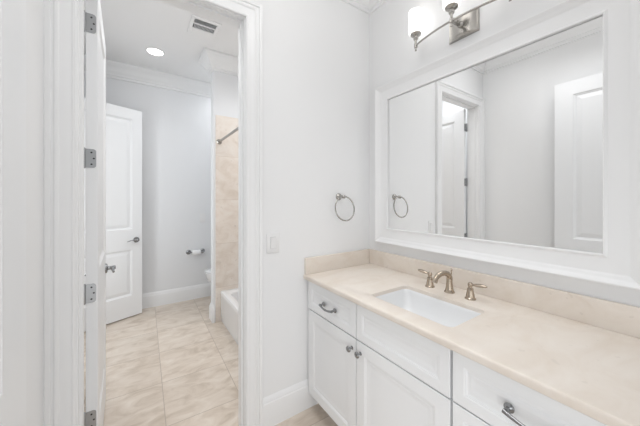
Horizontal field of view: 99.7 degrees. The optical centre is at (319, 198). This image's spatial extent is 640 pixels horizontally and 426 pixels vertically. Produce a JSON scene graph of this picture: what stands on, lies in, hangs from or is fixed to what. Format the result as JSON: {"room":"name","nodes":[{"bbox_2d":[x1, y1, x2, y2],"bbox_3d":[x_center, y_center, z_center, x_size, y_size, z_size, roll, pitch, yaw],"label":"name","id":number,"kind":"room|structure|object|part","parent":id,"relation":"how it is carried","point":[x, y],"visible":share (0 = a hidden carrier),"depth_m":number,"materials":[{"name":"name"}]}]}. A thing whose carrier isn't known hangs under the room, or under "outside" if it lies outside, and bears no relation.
{"room":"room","nodes":[
{"label":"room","id":0,"kind":"room"},
{"bbox_2d":[26,0,43,425],"bbox_3d":[-0.225,-0.110,-0.337,0.120,3.000,3.392,0,0,-34],"label":"wall","id":1,"kind":"structure","parent":0,"point":[34,9],"depth_m":0.99,"materials":[{"name":"white paint"}]},
{"bbox_2d":[0,0,25,425],"bbox_3d":[-0.455,0.166,0.267,0.156,2.425,0.772,0,0,-34],"label":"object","id":2,"kind":"structure","parent":1,"relation":"in","point":[12,12],"depth_m":0.53,"materials":[{"name":"white paint"}]},
{"bbox_2d":[84,73,210,293],"bbox_3d":[-1.896,-0.110,3.702,2.510,3.000,0.100,0,0,-34],"label":"wall","id":3,"kind":"structure","parent":0,"point":[176,126],"depth_m":3.60,"materials":[{"name":"white paint"}]},
{"bbox_2d":[142,283,214,322],"bbox_3d":[-1.672,1.297,3.240,2.166,0.186,0.917,0,0,-34],"label":"baseboard","id":4,"kind":"structure","parent":3,"relation":"attached to","point":[153,299],"depth_m":3.58,"materials":[{"name":"white wood"}]},
{"bbox_2d":[186,248,204,253],"bbox_3d":[-1.710,0.735,3.721,0.242,0.064,0.076,0,0,-34],"label":"toilet paper holder","id":5,"kind":"object","parent":3,"relation":"attached to","point":[202,249],"visible":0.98,"depth_m":3.71,"materials":[{"name":"grey metal"}]},
{"bbox_2d":[192,250,200,255],"bbox_3d":[-1.696,0.742,3.701,0.104,0.068,0.068,0,0,-34],"label":"toilet paper roll","id":6,"kind":"object","parent":5,"relation":"on","point":[194,252],"visible":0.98,"depth_m":3.68,"materials":[{"name":"white paper"}]},
{"bbox_2d":[84,0,237,82],"bbox_3d":[-0.843,-1.650,0.849,3.950,0.080,6.050,0,0,-34],"label":"ceiling","id":7,"kind":"structure","parent":0,"point":[130,26],"depth_m":2.72,"materials":[{"name":"white paint"}]},
{"bbox_2d":[145,47,164,56],"bbox_3d":[-1.808,-1.607,2.963,0.190,0.006,0.190,0,0,-34],"label":"recessed light","id":8,"kind":"object","parent":7,"relation":"in","point":[153,51],"visible":1,"depth_m":2.95,"materials":[{"name":"white paint"}]},
{"bbox_2d":[187,14,221,39],"bbox_3d":[-1.092,-1.605,2.544,0.250,0.010,0.296,0,0,-34],"label":"ceiling vent","id":9,"kind":"object","parent":7,"relation":"in","point":[200,26],"visible":1,"depth_m":2.53,"materials":[{"name":"white metal"}]},
{"bbox_2d":[84,296,337,425],"bbox_3d":[-0.843,1.430,0.849,3.950,0.080,6.050,0,0,-34],"label":"floor","id":10,"kind":"structure","parent":0,"point":[168,364],"depth_m":2.16,"materials":[{"name":"tile"}]},
{"bbox_2d":[205,268,210,281],"bbox_3d":[-1.157,1.011,3.706,0.794,0.758,0.448,0,0,-34],"label":"toilet","id":11,"kind":"object","parent":10,"relation":"on","point":[207,271],"visible":0.04,"depth_m":3.46,"materials":[{"name":"white ceramic"}]},
{"bbox_2d":[221,288,237,344],"bbox_3d":[-0.412,1.218,2.639,0.720,0.345,1.492,0,0,-34],"label":"bathtub","id":12,"kind":"object","parent":10,"relation":"on","point":[229,298],"visible":0.15,"depth_m":2.79,"materials":[{"name":"white ceramic"}]},
{"bbox_2d":[308,281,452,425],"bbox_3d":[0.412,0.961,1.533,0.612,0.859,1.000,0,0,-34],"label":"vanity cabinet","id":13,"kind":"object","parent":10,"relation":"on","point":[365,368],"visible":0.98,"depth_m":1.30,"materials":[{"name":"white paint"}]},
{"bbox_3d":[0.061,0.632,1.593,0.019,0.180,0.468,0,0,-34],"label":"drawer","id":14,"kind":"part","parent":13,"relation":"part of","materials":[{"name":"white paint"}]},
{"bbox_3d":[0.061,1.003,1.593,0.019,0.550,0.468,0,0,-34],"label":"cabinet door","id":15,"kind":"part","parent":13,"relation":"part of","materials":[{"name":"white paint"}]},
{"bbox_3d":[0.155,0.783,1.409,0.032,0.032,0.032,0,0,-34],"label":"knob","id":16,"kind":"part","parent":13,"relation":"part of","materials":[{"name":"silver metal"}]},
{"bbox_3d":[0.191,0.783,1.354,0.032,0.032,0.032,0,0,-34],"label":"knob","id":17,"kind":"part","parent":13,"relation":"part of","materials":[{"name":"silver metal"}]},
{"bbox_3d":[0.335,0.632,1.187,0.019,0.180,0.502,0,0,-34],"label":"false drawer","id":18,"kind":"part","parent":13,"relation":"part of","materials":[{"name":"white paint"}]},
{"bbox_3d":[0.335,1.003,1.187,0.019,0.550,0.502,0,0,-34],"label":"cabinet door","id":19,"kind":"part","parent":13,"relation":"part of","materials":[{"name":"white paint"}]},
{"bbox_2d":[303,249,639,425],"bbox_3d":[0.561,0.462,1.325,0.599,0.138,1.511,0,0,-34],"label":"countertop","id":20,"kind":"structure","parent":13,"relation":"on","point":[580,352],"depth_m":1.02,"materials":[{"name":"beige stone"}]},
{"bbox_2d":[377,289,479,326],"bbox_3d":[0.502,0.591,1.306,0.344,0.142,0.500,0,0,-34],"label":"sink","id":21,"kind":"object","parent":20,"relation":"in","point":[447,314],"visible":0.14,"depth_m":1.41,"materials":[{"name":"white ceramic"}]},
{"bbox_2d":[418,268,486,300],"bbox_3d":[0.643,0.439,1.412,0.173,0.125,0.381,0,0,-34],"label":"faucet","id":22,"kind":"object","parent":20,"relation":"on","point":[431,280],"visible":1,"depth_m":1.42,"materials":[{"name":"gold metal"}]},
{"bbox_3d":[0.625,0.460,1.535,0.051,0.083,0.051,0,0,-34],"label":"handle","id":23,"kind":"part","parent":22,"relation":"part of","materials":[{"name":"silver metal"}]},
{"bbox_3d":[0.643,0.439,1.412,0.173,0.125,0.053,0,0,-34],"label":"spout","id":24,"kind":"part","parent":22,"relation":"part of","materials":[{"name":"silver metal"}]},
{"bbox_3d":[0.751,0.460,1.349,0.051,0.083,0.051,0,0,-34],"label":"handle","id":25,"kind":"part","parent":22,"relation":"part of","materials":[{"name":"silver metal"}]},
{"bbox_3d":[0.774,0.424,1.314,0.025,0.019,0.073,0,0,-34],"label":"lever","id":26,"kind":"part","parent":22,"relation":"part of","materials":[{"name":"silver metal"}]},
{"bbox_2d":[453,351,607,425],"bbox_3d":[0.831,0.961,0.912,0.612,0.859,0.495,0,0,-34],"label":"vanity cabinet","id":27,"kind":"object","parent":10,"relation":"on","point":[482,396],"visible":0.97,"depth_m":0.84,"materials":[{"name":"white paint"}]},
{"bbox_3d":[0.618,0.863,0.766,0.019,0.271,0.491,0,0,-34],"label":"drawer","id":28,"kind":"part","parent":27,"relation":"part of","materials":[{"name":"white paint"}]},
{"bbox_3d":[0.562,0.633,0.810,0.026,0.029,0.029,0,0,-34],"label":"post","id":29,"kind":"part","parent":27,"relation":"part of","materials":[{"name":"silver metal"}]},
{"bbox_2d":[211,70,237,321],"bbox_3d":[-0.897,-0.110,3.307,0.806,3.000,0.131,0,0,-34],"label":"wall","id":30,"kind":"structure","parent":0,"point":[224,86],"depth_m":3.07,"materials":[{"name":"white paint"}]},
{"bbox_2d":[84,47,237,97],"bbox_3d":[-1.252,-1.525,2.617,2.166,0.170,2.420,0,0,-34],"label":"trim","id":31,"kind":"structure","parent":30,"relation":"attached to","point":[210,59],"depth_m":3.30,"materials":[{"name":"white paint"}]},
{"bbox_2d":[216,115,237,321],"bbox_3d":[-0.853,0.225,3.251,0.772,2.330,0.012,0,0,-34],"label":"tiled wall","id":32,"kind":"structure","parent":30,"relation":"attached to","point":[227,151],"depth_m":3.10,"materials":[{"name":"tile"}]},
{"bbox_2d":[216,127,237,144],"bbox_3d":[-0.719,-0.640,2.426,0.060,0.060,1.506,0,0,-34],"label":"shower curtain rod","id":33,"kind":"object","parent":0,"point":[219,141],"visible":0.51,"depth_m":2.78,"materials":[{"name":"silver metal"}]},
{"bbox_2d":[252,0,368,397],"bbox_3d":[-0.400,-0.110,1.661,2.021,3.000,0.118,0,0,-34],"label":"wall","id":34,"kind":"structure","parent":0,"point":[316,52],"depth_m":1.78,"materials":[{"name":"white paint"}]},
{"bbox_2d":[84,0,115,425],"bbox_3d":[-1.296,0.166,1.574,0.156,2.425,0.727,0,0,-36],"label":"door","id":35,"kind":"structure","parent":34,"relation":"in","point":[97,267],"depth_m":1.29,"materials":[{"name":"white wood"}]},
{"bbox_3d":[-1.430,0.473,1.844,0.056,0.066,0.066,0,0,-36],"label":"handle","id":36,"kind":"part","parent":35,"relation":"part of","materials":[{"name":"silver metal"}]},
{"bbox_2d":[44,0,262,425],"bbox_3d":[-0.731,0.120,1.351,0.931,2.539,0.026,0,0,-34],"label":"trim","id":37,"kind":"structure","parent":34,"relation":"attached to","point":[59,15],"depth_m":1.13,"materials":[{"name":"white wood"}]},
{"bbox_2d":[76,0,245,425],"bbox_3d":[-0.771,0.162,1.411,0.765,2.456,0.118,0,0,-34],"label":"trim","id":38,"kind":"structure","parent":34,"relation":"attached to","point":[205,9],"depth_m":1.49,"materials":[{"name":"white wood"}]},
{"bbox_2d":[267,232,278,252],"bbox_3d":[-0.287,0.272,1.658,0.084,0.122,0.012,0,0,-34],"label":"light switch","id":39,"kind":"object","parent":34,"relation":"attached to","point":[272,238],"visible":1,"depth_m":1.65,"materials":[{"name":"white plastic"}]},
{"bbox_2d":[263,379,317,425],"bbox_3d":[0.023,1.297,1.865,0.891,0.186,0.016,0,0,-34],"label":"baseboard","id":40,"kind":"structure","parent":34,"relation":"attached to","point":[280,406],"depth_m":1.70,"materials":[{"name":"white wood"}]},
{"bbox_2d":[335,193,354,220],"bbox_3d":[0.160,0.061,1.913,0.178,0.196,0.088,0,0,-34],"label":"towel ring","id":41,"kind":"object","parent":34,"relation":"attached to","point":[339,196],"visible":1,"depth_m":1.90,"materials":[{"name":"silver metal"}]},
{"bbox_3d":[0.154,-0.012,1.920,0.051,0.051,0.071,0,0,-34],"label":"post","id":42,"kind":"part","parent":41,"relation":"part of","materials":[{"name":"silver metal"}]},
{"bbox_2d":[369,0,639,306],"bbox_3d":[1.385,-0.110,0.747,0.120,3.000,3.392,0,0,-34],"label":"wall","id":43,"kind":"structure","parent":0,"point":[393,55],"depth_m":1.66,"materials":[{"name":"white paint"}]},
{"bbox_2d":[341,0,387,14],"bbox_3d":[0.552,-1.525,0.246,1.821,0.170,3.292,0,0,-34],"label":"trim","id":44,"kind":"structure","parent":43,"relation":"attached to","point":[368,7],"depth_m":2.04,"materials":[{"name":"white paint"}]},
{"bbox_2d":[408,0,511,50],"bbox_3d":[0.733,-1.025,1.458,0.168,0.260,0.598,0,0,-34],"label":"vanity light","id":45,"kind":"object","parent":43,"relation":"attached to","point":[467,23],"visible":1,"depth_m":1.47,"materials":[{"name":"silver metal"}]},
{"bbox_3d":[0.593,-1.088,1.672,0.086,0.134,0.086,0,0,-34],"label":"lamp shade","id":46,"kind":"part","parent":45,"relation":"part of","materials":[{"name":"white glass"}]},
{"bbox_3d":[0.699,-1.088,1.435,0.086,0.134,0.086,0,0,-34],"label":"lamp shade","id":47,"kind":"part","parent":45,"relation":"part of","materials":[{"name":"white glass"}]},
{"bbox_3d":[0.739,-0.955,1.462,0.097,0.036,0.034,0,0,-34],"label":"arm","id":48,"kind":"part","parent":45,"relation":"part of","materials":[{"name":"silver metal"}]},
{"bbox_3d":[0.788,-0.955,1.495,0.034,0.120,0.166,0,0,-34],"label":"plate","id":49,"kind":"part","parent":45,"relation":"part of","materials":[{"name":"silver metal"}]},
{"bbox_2d":[369,249,639,338],"bbox_3d":[0.802,0.447,1.486,0.020,0.108,1.510,0,0,-34],"label":"backsplash","id":50,"kind":"structure","parent":43,"relation":"attached to","point":[621,318],"depth_m":1.22,"materials":[{"name":"beige stone"}]},
{"bbox_2d":[375,0,639,289],"bbox_3d":[0.788,-0.249,1.492,0.037,1.149,1.307,0,0,-34],"label":"wall mirror","id":51,"kind":"object","parent":43,"relation":"attached to","point":[518,146],"visible":1,"depth_m":1.25,"materials":[{"name":"white wood"}]},
{"bbox_3d":[0.800,-0.248,1.498,0.006,0.923,1.081,0,0,-34],"label":"glass","id":52,"kind":"part","parent":51,"relation":"part of","materials":[{"name":"white mirror"}]},
{"bbox_3d":[-2.085,-0.110,2.044,0.345,3.000,2.440,0,0,-34],"label":"wall","id":53,"kind":"structure","parent":0,"visible":0},
{"bbox_2d":[84,97,141,331],"bbox_3d":[-2.356,0.166,2.962,0.156,2.425,0.726,0,0,32],"label":"door","id":54,"kind":"structure","parent":53,"relation":"in","point":[123,125],"depth_m":3.09,"materials":[{"name":"white wood"}]}
]}

